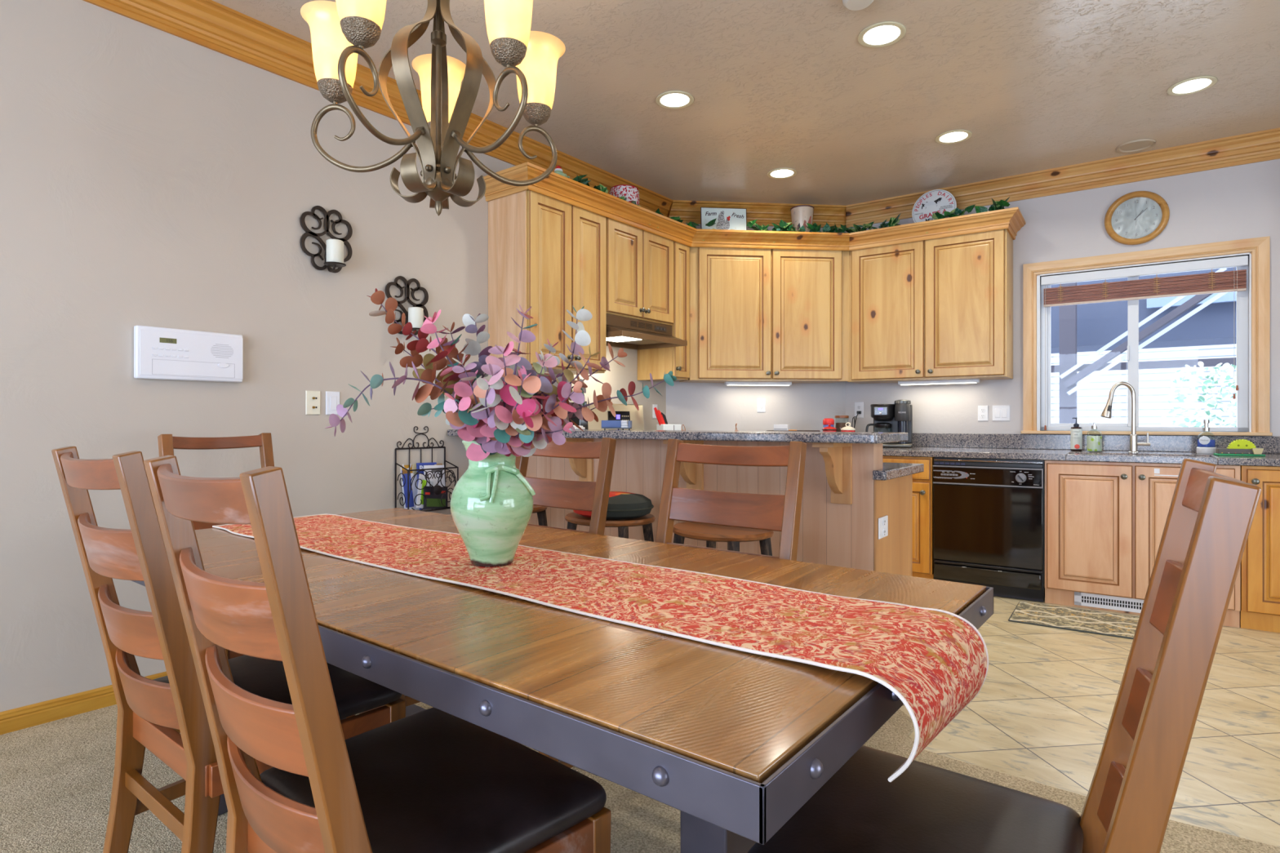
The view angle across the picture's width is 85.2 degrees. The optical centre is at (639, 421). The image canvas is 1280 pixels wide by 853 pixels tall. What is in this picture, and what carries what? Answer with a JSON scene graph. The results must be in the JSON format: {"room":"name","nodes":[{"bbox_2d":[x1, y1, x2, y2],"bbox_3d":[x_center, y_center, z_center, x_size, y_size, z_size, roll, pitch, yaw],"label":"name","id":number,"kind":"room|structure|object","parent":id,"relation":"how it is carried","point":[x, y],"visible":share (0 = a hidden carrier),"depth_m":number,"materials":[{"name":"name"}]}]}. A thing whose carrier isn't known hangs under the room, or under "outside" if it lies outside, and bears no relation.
{"room":"kitchen","nodes":[
{"label":"kitchen","id":0,"kind":"room"},
{"bbox_2d":[0,0,666,711],"bbox_3d":[-2.115,-0.280,2.741,0.150,2.940,7.610,0,0,38],"label":"wall","id":1,"kind":"structure","parent":0,"point":[150,176],"depth_m":2.88,"materials":[{"name":"beige paint"}]},
{"bbox_2d":[0,671,167,735],"bbox_3d":[-2.609,1.066,1.978,0.014,0.088,5.500,0,0,38],"label":"baseboard","id":2,"kind":"structure","parent":1,"relation":"attached to","point":[42,713],"depth_m":2.56,"materials":[{"name":"brown wood"}]},
{"bbox_2d":[133,324,242,382],"bbox_3d":[-1.869,-0.276,2.899,0.041,0.209,0.394,0,0,38],"label":"panel","id":3,"kind":"object","parent":1,"relation":"attached to","point":[159,353],"visible":1,"depth_m":2.87,"materials":[{"name":"white plastic"}]},
{"bbox_2d":[212,343,231,358],"bbox_3d":[-1.787,-0.302,2.976,0.001,0.056,0.090,0,0,38],"label":"speaker grille","id":4,"kind":"object","parent":3,"relation":"attached to","point":[219,350],"depth_m":2.98,"materials":[{"name":"grey"}]},
{"bbox_2d":[305,390,319,414],"bbox_3d":[-1.556,-0.090,3.319,0.017,0.114,0.070,0,0,38],"label":"plate","id":5,"kind":"object","parent":1,"relation":"attached to","point":[312,398],"visible":1,"depth_m":3.32,"materials":[{"name":"beige plastic"}]},
{"bbox_2d":[299,205,352,272],"bbox_3d":[-1.465,-0.875,3.324,0.132,0.315,0.257,0,0,38],"label":"wall sconce","id":6,"kind":"object","parent":1,"relation":"attached to","point":[328,264],"visible":0.88,"depth_m":3.34,"materials":[{"name":"black metal"}]},
{"bbox_2d":[326,239,343,262],"bbox_3d":[-1.452,-0.805,3.314,0.077,0.112,0.077,0,0,38],"label":"pillar candle","id":7,"kind":"object","parent":6,"relation":"on","point":[335,247],"visible":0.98,"depth_m":3.28,"materials":[{"name":"white wax"}]},
{"bbox_2d":[325,391,339,414],"bbox_3d":[-1.499,-0.090,3.399,0.008,0.114,0.070,0,0,38],"label":"light switch","id":8,"kind":"object","parent":1,"relation":"attached to","point":[332,398],"visible":0.84,"depth_m":3.39,"materials":[{"name":"white plastic"}]},
{"bbox_2d":[83,0,672,217],"bbox_3d":[-2.011,-1.671,2.672,0.100,0.157,7.330,0,0,38],"label":"trim","id":9,"kind":"structure","parent":1,"relation":"attached to","point":[211,24],"depth_m":3.18,"materials":[{"name":"brown wood"}]},
{"bbox_2d":[385,275,428,335],"bbox_3d":[-1.193,-0.612,3.672,0.132,0.315,0.257,0,0,38],"label":"wall sconce","id":10,"kind":"object","parent":1,"relation":"attached to","point":[406,282],"visible":0.63,"depth_m":3.70,"materials":[{"name":"black metal"}]},
{"bbox_2d":[408,306,423,328],"bbox_3d":[-1.180,-0.542,3.662,0.077,0.112,0.077,0,0,38],"label":"pillar candle","id":11,"kind":"object","parent":10,"relation":"on","point":[415,314],"visible":0.81,"depth_m":3.63,"materials":[{"name":"white wax"}]},
{"bbox_2d":[395,426,458,511],"bbox_3d":[-1.141,0.259,3.743,0.146,0.469,0.328,0,0,38],"label":"magazine rack","id":12,"kind":"object","parent":1,"relation":"attached to","point":[437,489],"visible":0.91,"depth_m":3.71,"materials":[{"name":"black metal"}]},
{"bbox_2d":[400,463,419,510],"bbox_3d":[-1.203,0.320,3.772,0.049,0.316,0.211,0,0,38],"label":"magazine","id":13,"kind":"object","parent":12,"relation":"in","point":[414,492],"visible":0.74,"depth_m":3.72,"materials":[{"name":"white paper"}]},
{"bbox_2d":[416,474,433,508],"bbox_3d":[-1.151,0.375,3.723,0.031,0.194,0.125,0,0,38],"label":"magazine","id":14,"kind":"object","parent":12,"relation":"in","point":[421,477],"visible":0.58,"depth_m":3.70,"materials":[{"name":"white paper"}]},
{"bbox_2d":[423,465,444,486],"bbox_3d":[-1.119,0.356,3.801,0.040,0.238,0.138,0,0,38],"label":"magazine","id":15,"kind":"object","parent":12,"relation":"in","point":[435,480],"visible":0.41,"depth_m":3.81,"materials":[{"name":"white paper"}]},
{"bbox_2d":[423,486,447,509],"bbox_3d":[-1.101,0.411,3.751,0.022,0.134,0.162,0,0,38],"label":"magazine","id":16,"kind":"object","parent":12,"relation":"in","point":[433,500],"visible":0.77,"depth_m":3.74,"materials":[{"name":"black paper"}]},
{"bbox_2d":[488,189,606,374],"bbox_3d":[-0.546,-0.828,4.312,0.382,1.028,0.686,0,0,38],"label":"upper cabinet","id":17,"kind":"object","parent":1,"relation":"attached to","point":[548,255],"visible":0.84,"depth_m":4.11,"materials":[{"name":"brown wood"}]},
{"bbox_2d":[609,184,639,204],"bbox_3d":[-0.110,-1.522,4.866,0.212,0.214,0.212,0,0,38],"label":"crock","id":18,"kind":"object","parent":17,"relation":"on","point":[631,193],"visible":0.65,"depth_m":4.77,"materials":[{"name":"ceramic"}]},
{"bbox_2d":[571,174,683,227],"bbox_3d":[-0.093,-1.455,4.728,0.185,0.198,1.248,0,0,38],"label":"ivy garland","id":19,"kind":"object","parent":17,"relation":"on","point":[579,179],"visible":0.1,"depth_m":4.52,"materials":[{"name":"green"}]},
{"bbox_2d":[700,207,746,230],"bbox_3d":[0.654,-1.543,5.428,0.366,0.257,0.031,0,0,-6],"label":"sign","id":20,"kind":"object","parent":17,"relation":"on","point":[734,219],"visible":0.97,"depth_m":5.43,"materials":[{"name":"white"}]},
{"bbox_2d":[483,161,1025,250],"bbox_3d":[0.795,-1.372,4.961,3.829,0.116,1.493,0,0,-14],"label":"crown molding","id":21,"kind":"structure","parent":17,"relation":"attached to","point":[556,186],"depth_m":4.89,"materials":[{"name":"brown wood"}]},
{"bbox_2d":[685,217,846,242],"bbox_3d":[0.974,-1.461,5.354,1.315,0.209,0.175,0,0,-6],"label":"ivy garland","id":22,"kind":"object","parent":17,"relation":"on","point":[784,226],"visible":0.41,"depth_m":5.37,"materials":[{"name":"green"}]},
{"bbox_2d":[790,204,813,231],"bbox_3d":[1.286,-1.553,5.519,0.186,0.277,0.186,0,0,-6],"label":"bucket","id":23,"kind":"object","parent":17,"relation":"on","point":[801,215],"visible":0.66,"depth_m":5.45,"materials":[{"name":"white"}]},
{"bbox_2d":[846,196,1010,233],"bbox_3d":[2.074,-1.452,5.122,1.165,0.192,0.201,0,0,35],"label":"ivy garland","id":24,"kind":"object","parent":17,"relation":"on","point":[997,205],"visible":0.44,"depth_m":5.02,"materials":[{"name":"green"}]},
{"bbox_2d":[911,189,956,222],"bbox_3d":[2.179,-1.571,5.157,0.310,0.307,0.060,0,0,33],"label":"sign","id":25,"kind":"object","parent":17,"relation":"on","point":[940,201],"visible":0.7,"depth_m":5.16,"materials":[{"name":"white"}]},
{"bbox_2d":[606,217,673,325],"bbox_3d":[-0.103,-1.022,4.879,0.382,0.640,0.746,0,0,38],"label":"upper cabinet","id":26,"kind":"object","parent":1,"relation":"attached to","point":[640,263],"visible":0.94,"depth_m":4.74,"materials":[{"name":"brown wood"}]},
{"bbox_2d":[606,313,687,349],"bbox_3d":[-0.069,-0.623,4.852,0.464,0.156,0.734,0,0,38],"label":"range hood","id":27,"kind":"object","parent":26,"relation":"attached to","point":[624,332],"visible":0.78,"depth_m":4.79,"materials":[{"name":"brown metal"}]},
{"bbox_2d":[606,336,641,342],"bbox_3d":[-0.164,-0.568,4.708,0.220,0.020,0.290,0,0,38],"label":"hood light","id":28,"kind":"object","parent":27,"relation":"on","point":[617,339],"depth_m":4.71,"materials":[{"name":"beige"}]},
{"bbox_2d":[637,240,689,381],"bbox_3d":[0.192,-0.828,5.256,0.382,1.028,0.204,0,0,38],"label":"upper cabinet","id":29,"kind":"object","parent":1,"relation":"attached to","point":[658,362],"visible":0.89,"depth_m":5.16,"materials":[{"name":"brown wood"}]},
{"bbox_2d":[212,0,1279,205],"bbox_3d":[0.924,-1.810,1.245,6.780,0.120,9.000,0,0,38],"label":"ceiling","id":30,"kind":"structure","parent":0,"point":[1037,85],"depth_m":3.62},
{"bbox_2d":[300,0,565,216],"bbox_3d":[-0.538,-1.146,1.861,0.699,1.208,0.672,0,0,-15],"label":"chandelier","id":31,"kind":"object","parent":30,"relation":"hanging from","point":[340,30],"visible":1,"depth_m":1.80,"materials":[{"name":"brown metal"}]},
{"bbox_2d":[655,90,693,109],"bbox_3d":[0.189,-1.745,3.779,0.206,0.008,0.206,0,0,38],"label":"recessed light","id":32,"kind":"object","parent":30,"relation":"in","point":[673,100],"visible":1,"depth_m":3.78,"materials":[{"name":"beige"}]},
{"bbox_2d":[767,167,796,178],"bbox_3d":[0.999,-1.745,4.896,0.206,0.008,0.206,0,0,38],"label":"recessed light","id":33,"kind":"object","parent":30,"relation":"in","point":[778,173],"visible":1,"depth_m":4.89,"materials":[{"name":"beige"}]},
{"bbox_2d":[842,0,873,10],"bbox_3d":[0.897,-1.732,2.853,0.132,0.034,0.132,0,0,38],"label":"smoke detector","id":34,"kind":"object","parent":30,"relation":"attached to","point":[854,5],"visible":1,"depth_m":2.86,"materials":[{"name":"grey"}]},
{"bbox_2d":[857,21,906,48],"bbox_3d":[1.092,-1.745,3.143,0.206,0.008,0.206,0,0,38],"label":"recessed light","id":35,"kind":"object","parent":30,"relation":"in","point":[881,34],"visible":1,"depth_m":3.14,"materials":[{"name":"beige"}]},
{"bbox_2d":[935,129,972,144],"bbox_3d":[1.924,-1.745,4.270,0.206,0.008,0.206,0,0,38],"label":"recessed light","id":36,"kind":"object","parent":30,"relation":"in","point":[953,136],"visible":1,"depth_m":4.26,"materials":[{"name":"beige"}]},
{"bbox_2d":[1115,138,1155,152],"bbox_3d":[3.138,-1.744,4.405,0.208,0.009,0.208,0,0,38],"label":"ceiling speaker","id":37,"kind":"object","parent":30,"relation":"attached to","point":[1140,144],"visible":1,"depth_m":4.40,"materials":[{"name":"beige"}]},
{"bbox_2d":[1166,75,1217,95],"bbox_3d":[2.871,-1.745,3.621,0.206,0.008,0.206,0,0,38],"label":"recessed light","id":38,"kind":"object","parent":30,"relation":"in","point":[1197,84],"visible":1,"depth_m":3.61,"materials":[{"name":"beige"}]},
{"bbox_2d":[666,223,845,431],"bbox_3d":[0.944,-0.280,5.736,1.692,2.940,0.150,0,0,-6],"label":"wall","id":39,"kind":"structure","parent":0,"point":[705,406],"depth_m":5.66,"materials":[{"name":"paint"}]},
{"bbox_2d":[666,200,845,227],"bbox_3d":[0.956,-1.671,5.612,1.492,0.157,0.100,0,0,-6],"label":"trim","id":40,"kind":"structure","parent":39,"relation":"attached to","point":[765,214],"depth_m":5.61,"materials":[{"name":"brown wood"}]},
{"bbox_2d":[756,398,765,412],"bbox_3d":[0.987,-0.133,5.660,0.070,0.114,0.009,0,0,-6],"label":"wall outlet","id":41,"kind":"object","parent":39,"relation":"attached to","point":[761,402],"visible":1,"depth_m":5.66,"materials":[{"name":"white plastic"}]},
{"bbox_2d":[679,247,848,383],"bbox_3d":[0.967,-0.828,5.461,1.285,1.028,0.394,0,0,-6],"label":"upper cabinet","id":42,"kind":"object","parent":39,"relation":"attached to","point":[757,315],"visible":0.99,"depth_m":5.30,"materials":[{"name":"brown wood"}]},
{"bbox_2d":[724,381,791,386],"bbox_3d":[0.932,-0.298,5.486,0.530,0.030,0.056,0,0,-6],"label":"light","id":43,"kind":"object","parent":42,"relation":"attached to","point":[726,383],"visible":1,"depth_m":5.46,"materials":[{"name":"white plastic"}]},
{"bbox_2d":[845,158,1279,436],"bbox_3d":[4.002,-0.280,4.219,5.680,2.940,0.150,0,0,35],"label":"wall","id":44,"kind":"structure","parent":0,"point":[1240,202],"depth_m":4.78,"materials":[{"name":"paint"}]},
{"bbox_2d":[854,401,863,417],"bbox_3d":[1.784,-0.095,5.665,0.075,0.130,0.009,0,0,35],"label":"wall outlet","id":45,"kind":"object","parent":44,"relation":"attached to","point":[859,406],"visible":1,"depth_m":5.66,"materials":[{"name":"white plastic"}]},
{"bbox_2d":[847,228,1013,383],"bbox_3d":[2.136,-0.825,5.189,1.101,1.034,0.386,0,0,35],"label":"upper cabinet","id":46,"kind":"object","parent":44,"relation":"attached to","point":[937,308],"visible":0.99,"depth_m":5.01,"materials":[{"name":"brown wood"}]},
{"bbox_2d":[897,378,979,385],"bbox_3d":[2.210,-0.292,5.164,0.560,0.030,0.057,0,0,35],"label":"light","id":47,"kind":"object","parent":46,"relation":"attached to","point":[965,380],"visible":1,"depth_m":5.14,"materials":[{"name":"white plastic"}]},
{"bbox_2d":[977,405,988,421],"bbox_3d":[2.534,-0.062,5.143,0.070,0.114,0.009,0,0,35],"label":"wall outlet","id":48,"kind":"object","parent":44,"relation":"attached to","point":[983,411],"visible":1,"depth_m":5.14,"materials":[{"name":"white plastic"}]},
{"bbox_2d":[991,404,1009,421],"bbox_3d":[2.633,-0.062,5.074,0.116,0.114,0.009,0,0,35],"label":"light switch","id":49,"kind":"object","parent":44,"relation":"attached to","point":[999,413],"visible":1,"depth_m":5.07,"materials":[{"name":"white plastic"}]},
{"bbox_2d":[845,127,1279,227],"bbox_3d":[3.963,-1.671,4.094,5.600,0.157,0.100,0,0,35],"label":"trim","id":50,"kind":"structure","parent":44,"relation":"attached to","point":[1262,145],"depth_m":4.70,"materials":[{"name":"brown wood"}]},
{"bbox_2d":[911,433,1279,453],"bbox_3d":[3.052,0.142,4.772,3.270,0.104,0.021,0,0,35],"label":"backsplash","id":51,"kind":"structure","parent":44,"relation":"attached to","point":[1271,445],"depth_m":4.83,"materials":[{"name":"stone"}]},
{"bbox_2d":[1104,191,1169,244],"bbox_3d":[3.283,-1.348,4.603,0.352,0.352,0.036,0,0,35],"label":"wall clock","id":52,"kind":"object","parent":44,"relation":"attached to","point":[1136,217],"visible":1,"depth_m":4.61,"materials":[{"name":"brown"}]},
{"bbox_2d":[1021,235,1272,435],"bbox_3d":[3.322,-0.519,4.662,1.340,1.213,0.200,0,0,35],"label":"window","id":53,"kind":"structure","parent":44,"relation":"in","point":[1259,248],"depth_m":4.56,"materials":[{"name":"brown wood"}]},
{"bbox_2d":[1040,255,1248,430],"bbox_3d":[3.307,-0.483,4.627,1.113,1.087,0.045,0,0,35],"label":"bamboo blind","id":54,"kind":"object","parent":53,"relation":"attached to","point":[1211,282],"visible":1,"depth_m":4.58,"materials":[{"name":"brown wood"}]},
{"bbox_2d":[898,595,1279,847],"bbox_3d":[0.977,1.150,1.330,6.700,0.080,9.100,0,0,38],"label":"floor","id":55,"kind":"structure","parent":0,"point":[1042,712],"depth_m":2.58,"materials":[{"name":"tile"}]},
{"bbox_2d":[586,403,644,430],"bbox_3d":[0.014,0.481,4.797,0.650,1.218,0.737,0,0,38],"label":"stove","id":56,"kind":"object","parent":55,"relation":"on","point":[623,412],"visible":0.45,"depth_m":5.04,"materials":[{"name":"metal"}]},
{"bbox_2d":[0,702,1279,852],"bbox_3d":[-0.050,1.104,0.001,6.480,0.012,5.540,0,0,38],"label":"floor","id":57,"kind":"structure","parent":55,"relation":"on","point":[56,777],"depth_m":2.02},
{"bbox_2d":[51,445,405,852],"bbox_3d":[-0.952,0.577,1.610,0.536,1.045,0.587,0,0,38],"label":"dining chair","id":58,"kind":"object","parent":57,"relation":"on","point":[149,711],"visible":0.76,"depth_m":1.41,"materials":[{"name":"brown wood"}]},
{"bbox_2d":[153,654,402,719],"bbox_3d":[-0.896,0.645,1.681,0.540,0.061,0.408,0,0,38],"label":"seat cushion","id":59,"kind":"object","parent":58,"relation":"on","point":[353,694],"depth_m":1.64,"materials":[{"name":"black leather"}]},
{"bbox_2d":[157,432,355,733],"bbox_3d":[-1.387,0.572,2.469,0.625,1.055,0.463,0,0,38],"label":"dining chair","id":60,"kind":"object","parent":57,"relation":"on","point":[167,443],"visible":0.11,"depth_m":2.63,"materials":[{"name":"brown wood"}]},
{"bbox_2d":[143,455,611,852],"bbox_3d":[-0.442,0.577,1.164,0.536,1.045,0.587,0,0,42],"label":"dining chair","id":61,"kind":"object","parent":57,"relation":"on","point":[433,780],"visible":0.94,"depth_m":1.03,"materials":[{"name":"brown wood"}]},
{"bbox_2d":[259,707,606,852],"bbox_3d":[-0.382,0.645,1.231,0.540,0.061,0.408,0,0,42],"label":"seat cushion","id":62,"kind":"object","parent":61,"relation":"on","point":[433,780],"depth_m":1.17,"materials":[{"name":"black leather"}]},
{"bbox_2d":[400,437,616,706],"bbox_3d":[-0.426,0.577,2.306,0.536,1.045,0.587,0,0,38],"label":"dining chair","id":63,"kind":"object","parent":57,"relation":"on","point":[593,496],"visible":0.17,"depth_m":2.44,"materials":[{"name":"brown wood"}]},
{"bbox_2d":[532,505,547,526],"bbox_3d":[-0.658,0.757,3.473,0.421,0.686,0.365,0,0,34],"label":"bar stool","id":64,"kind":"object","parent":57,"relation":"on","point":[540,510],"visible":0.06,"depth_m":3.46,"materials":[{"name":"brown wood"}]},
{"bbox_2d":[131,507,993,852],"bbox_3d":[-0.433,0.724,1.759,2.228,0.748,1.048,0,0,38],"label":"dining table","id":65,"kind":"object","parent":57,"relation":"on","point":[736,742],"visible":0.6,"depth_m":0.99,"materials":[{"name":"brown wood"}]},
{"bbox_2d":[212,513,988,782],"bbox_3d":[-0.406,0.397,1.743,2.277,0.129,0.462,0,0,38],"label":"table runner","id":66,"kind":"object","parent":65,"relation":"on","point":[933,660],"visible":0.91,"depth_m":1.27,"materials":[{"name":"red"}]},
{"bbox_2d":[449,440,535,566],"bbox_3d":[-0.361,0.194,1.693,0.206,0.298,0.199,0,0,38],"label":"vase","id":67,"kind":"object","parent":66,"relation":"on","point":[491,503],"visible":0.93,"depth_m":1.62,"materials":[{"name":"green ceramic"}]},
{"bbox_2d":[324,288,676,461],"bbox_3d":[-0.301,-0.032,1.667,0.774,0.605,0.443,0,0,18],"label":"bouquet","id":68,"kind":"object","parent":67,"relation":"in","point":[500,410],"visible":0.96,"depth_m":1.59,"materials":[{"name":"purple plant"}]},
{"bbox_2d":[564,512,655,542],"bbox_3d":[-0.132,0.757,3.075,0.421,0.686,0.365,0,0,30],"label":"bar stool","id":69,"kind":"object","parent":57,"relation":"on","point":[573,519],"visible":0.21,"depth_m":2.96,"materials":[{"name":"brown wood"}]},
{"bbox_2d":[573,491,653,519],"bbox_3d":[-0.124,0.362,3.062,0.390,0.100,0.336,0,0,38],"label":"seat cushion","id":70,"kind":"object","parent":69,"relation":"on","point":[621,505],"visible":0.58,"depth_m":2.93,"materials":[{"name":"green fabric"}]},
{"bbox_2d":[538,439,806,768],"bbox_3d":[0.122,0.577,1.877,0.536,1.045,0.587,0,0,38],"label":"dining chair","id":71,"kind":"object","parent":57,"relation":"on","point":[775,513],"visible":0.23,"depth_m":2.06,"materials":[{"name":"brown wood"}]},
{"bbox_2d":[672,521,773,555],"bbox_3d":[0.321,0.757,2.720,0.421,0.686,0.365,0,0,44],"label":"bar stool","id":72,"kind":"object","parent":57,"relation":"on","point":[711,534],"visible":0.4,"depth_m":2.64,"materials":[{"name":"brown wood"}]},
{"bbox_2d":[746,457,1261,852],"bbox_3d":[0.492,0.577,0.997,0.587,1.045,0.536,0,0,35],"label":"dining chair","id":73,"kind":"object","parent":57,"relation":"on","point":[927,808],"visible":0.93,"depth_m":1.02,"materials":[{"name":"brown wood"}]},
{"bbox_2d":[746,745,1083,852],"bbox_3d":[0.419,0.645,1.049,0.408,0.061,0.540,0,0,35],"label":"seat cushion","id":74,"kind":"object","parent":73,"relation":"on","point":[927,808],"depth_m":1.09,"materials":[{"name":"black leather"}]},
{"bbox_2d":[525,438,882,571],"bbox_3d":[-0.016,0.589,3.434,2.293,1.016,0.335,0,0,36],"label":"breakfast bar","id":75,"kind":"object","parent":55,"relation":"on","point":[837,526],"visible":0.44,"depth_m":3.04,"materials":[{"name":"brown wood"}]},
{"bbox_2d":[447,429,908,444],"bbox_3d":[0.010,0.062,3.377,2.401,0.036,0.420,0,0,36],"label":"countertop","id":76,"kind":"structure","parent":75,"relation":"on","point":[873,437],"depth_m":2.83,"materials":[{"name":"stone"}]},
{"bbox_2d":[601,420,631,430],"bbox_3d":[-0.122,0.018,3.653,0.157,0.050,0.038,0,0,14],"label":"rack","id":77,"kind":"object","parent":76,"relation":"on","point":[618,424],"visible":1,"depth_m":3.64,"materials":[{"name":"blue plastic"}]},
{"bbox_2d":[874,474,912,576],"bbox_3d":[0.537,0.671,3.425,1.406,0.874,0.540,0,0,36],"label":"base cabinet","id":78,"kind":"object","parent":55,"relation":"on","point":[893,498],"visible":0.11,"depth_m":3.02,"materials":[{"name":"brown wood"}]},
{"bbox_2d":[878,515,888,539],"bbox_3d":[1.000,0.434,2.857,0.009,0.085,0.115,0,0,36],"label":"wall outlet","id":79,"kind":"object","parent":78,"relation":"attached to","point":[883,521],"visible":1,"depth_m":2.85,"materials":[{"name":"white plastic"}]},
{"bbox_2d":[872,462,924,480],"bbox_3d":[0.556,0.214,3.413,1.452,0.038,0.587,0,0,36],"label":"countertop","id":80,"kind":"structure","parent":78,"relation":"on","point":[889,470],"depth_m":2.95,"materials":[{"name":"stone"}]},
{"bbox_2d":[882,455,933,579],"bbox_3d":[1.908,0.673,5.044,0.542,0.874,0.788,0,0,35],"label":"base cabinet","id":81,"kind":"object","parent":55,"relation":"on","point":[922,482],"visible":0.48,"depth_m":4.63,"materials":[{"name":"brown wood"}]},
{"bbox_2d":[933,457,1044,602],"bbox_3d":[2.385,0.672,4.688,0.634,0.868,0.728,0,0,35],"label":"dishwasher","id":82,"kind":"object","parent":55,"relation":"on","point":[988,514],"visible":0.99,"depth_m":4.39,"materials":[{"name":"black plastic"}]},
{"bbox_2d":[1008,601,1139,639],"bbox_3d":[2.547,1.105,3.812,0.887,0.009,0.488,0,0,35],"label":"kitchen rug","id":83,"kind":"object","parent":55,"relation":"on","point":[1112,624],"visible":0.67,"depth_m":3.87,"materials":[{"name":"fabric"}]},
{"bbox_2d":[1044,460,1240,627],"bbox_3d":[3.033,0.673,4.261,0.909,0.874,0.788,0,0,35],"label":"base cabinet","id":84,"kind":"object","parent":55,"relation":"on","point":[1105,522],"depth_m":4.05,"materials":[{"name":"brown wood"}]},
{"bbox_2d":[1074,591,1144,613],"bbox_3d":[2.766,1.059,4.064,0.390,0.078,0.006,0,0,35],"label":"floor register","id":85,"kind":"object","parent":84,"relation":"attached to","point":[1125,604],"visible":0.91,"depth_m":4.08,"materials":[{"name":"white plastic"}]},
{"bbox_2d":[1240,465,1279,632],"bbox_3d":[3.779,0.673,3.742,0.900,0.874,0.788,0,0,35],"label":"base cabinet","id":86,"kind":"object","parent":55,"relation":"on","point":[1260,560],"visible":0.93,"depth_m":3.66,"materials":[{"name":"brown wood"}]},
{"bbox_2d":[882,433,1279,466],"bbox_3d":[2.826,0.162,4.448,3.270,0.143,0.812,0,0,35],"label":"countertop","id":87,"kind":"structure","parent":86,"relation":"on","point":[1163,449],"depth_m":4.50,"materials":[{"name":"stone"}]},
{"bbox_2d":[865,399,913,448],"bbox_3d":[1.892,0.015,5.283,0.334,0.360,0.230,0,0,23],"label":"coffee maker","id":88,"kind":"object","parent":87,"relation":"on","point":[897,417],"visible":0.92,"depth_m":5.21,"materials":[{"name":"grey"}]},
{"bbox_2d":[1070,417,1082,451],"bbox_3d":[2.893,0.083,4.613,0.066,0.222,0.067,0,0,35],"label":"soap bottle","id":89,"kind":"object","parent":87,"relation":"on","point":[1076,432],"visible":1,"depth_m":4.59,"materials":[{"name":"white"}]},
{"bbox_2d":[1086,422,1102,451],"bbox_3d":[2.920,0.100,4.473,0.086,0.190,0.086,0,0,35],"label":"soap bottle","id":90,"kind":"object","parent":87,"relation":"on","point":[1094,443],"visible":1,"depth_m":4.44,"materials":[{"name":"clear plastic"}]},
{"bbox_2d":[1100,381,1151,453],"bbox_3d":[2.998,-0.028,4.304,0.273,0.444,0.061,0,0,7],"label":"kitchen faucet","id":91,"kind":"object","parent":87,"relation":"on","point":[1107,412],"visible":1,"depth_m":4.29,"materials":[{"name":"silver metal"}]},
{"bbox_2d":[1196,419,1215,453],"bbox_3d":[3.427,0.091,4.211,0.093,0.207,0.094,0,0,35],"label":"soap dispenser","id":92,"kind":"object","parent":87,"relation":"on","point":[1205,446],"visible":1,"depth_m":4.18,"materials":[{"name":"white plastic"}]},
{"bbox_2d":[1213,448,1265,456],"bbox_3d":[3.423,0.172,3.975,0.210,0.044,0.102,0,0,27],"label":"tray","id":93,"kind":"object","parent":87,"relation":"on","point":[1219,451],"visible":1,"depth_m":3.94,"materials":[{"name":"green"}]},
{"bbox_2d":[1226,439,1256,448],"bbox_3d":[3.429,0.141,3.966,0.131,0.079,0.033,0,0,27],"label":"sponge","id":94,"kind":"object","parent":93,"relation":"on","point":[1240,443],"visible":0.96,"depth_m":3.95,"materials":[{"name":"yellow"}]},
{"bbox_3d":[0.971,0.671,5.405,1.387,0.874,1.381,0,0,38],"label":"base cabinet","id":95,"kind":"object","parent":55,"relation":"on","visible":0},
{"bbox_3d":[0.983,0.214,5.413,1.432,0.038,1.408,0,0,38],"label":"countertop","id":96,"kind":"structure","parent":95,"relation":"on","visible":0},
{"bbox_2d":[653,407,681,430],"bbox_3d":[0.198,0.044,5.274,0.211,0.302,0.101,0,0,-30],"label":"knife block","id":97,"kind":"object","parent":96,"relation":"on","point":[663,424],"visible":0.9,"depth_m":5.25,"materials":[{"name":"plastic"}]},
{"bbox_3d":[-0.410,0.671,4.292,0.615,0.874,0.535,0,0,38],"label":"base cabinet","id":98,"kind":"object","parent":55,"relation":"on","visible":0},
{"bbox_3d":[-0.397,0.214,4.285,0.647,0.038,0.540,0,0,38],"label":"countertop","id":99,"kind":"structure","parent":98,"relation":"on","visible":0},
{"bbox_2d":[568,401,588,429],"bbox_3d":[-0.418,0.033,4.447,0.180,0.324,0.090,0,0,38],"label":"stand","id":100,"kind":"object","parent":99,"relation":"on","point":[582,423],"visible":0.15,"depth_m":4.38,"materials":[{"name":"black metal"}]},
{"bbox_2d":[1196,446,1215,453],"bbox_3d":[3.427,0.174,4.211,0.093,0.040,0.093,0,0,35],"label":"sponge","id":101,"kind":"object","parent":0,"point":[1200,450],"depth_m":4.18,"materials":[{"name":"white plastic"}]},
{"label":"outside","id":102,"kind":"structure","parent":0,"visible":0},
{"bbox_3d":[14.265,1.435,18.233,28.000,0.050,33.700,0,0,38],"label":"ground","id":103,"kind":"structure","parent":102,"visible":0},
{"bbox_2d":[1050,266,1235,423],"bbox_3d":[8.963,-0.841,11.455,16.000,4.499,1.710,0,0,38],"label":"patio cover","id":104,"kind":"object","parent":103,"relation":"on","point":[1204,319],"visible":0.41,"depth_m":11.69,"materials":[{"name":"grey"}]},
{"bbox_2d":[1050,343,1235,426],"bbox_3d":[10.366,-1.740,14.871,22.000,6.299,0.400,0,0,38],"label":"house","id":105,"kind":"structure","parent":103,"relation":"on","point":[1154,392],"depth_m":14.54,"materials":[{"name":"white"}]},
{"bbox_2d":[1160,361,1235,426],"bbox_3d":[8.109,0.293,9.650,1.471,2.236,1.477,0,0,7],"label":"bush","id":106,"kind":"object","parent":103,"relation":"on","point":[1208,383],"visible":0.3,"depth_m":9.72,"materials":[{"name":"teal plant"}]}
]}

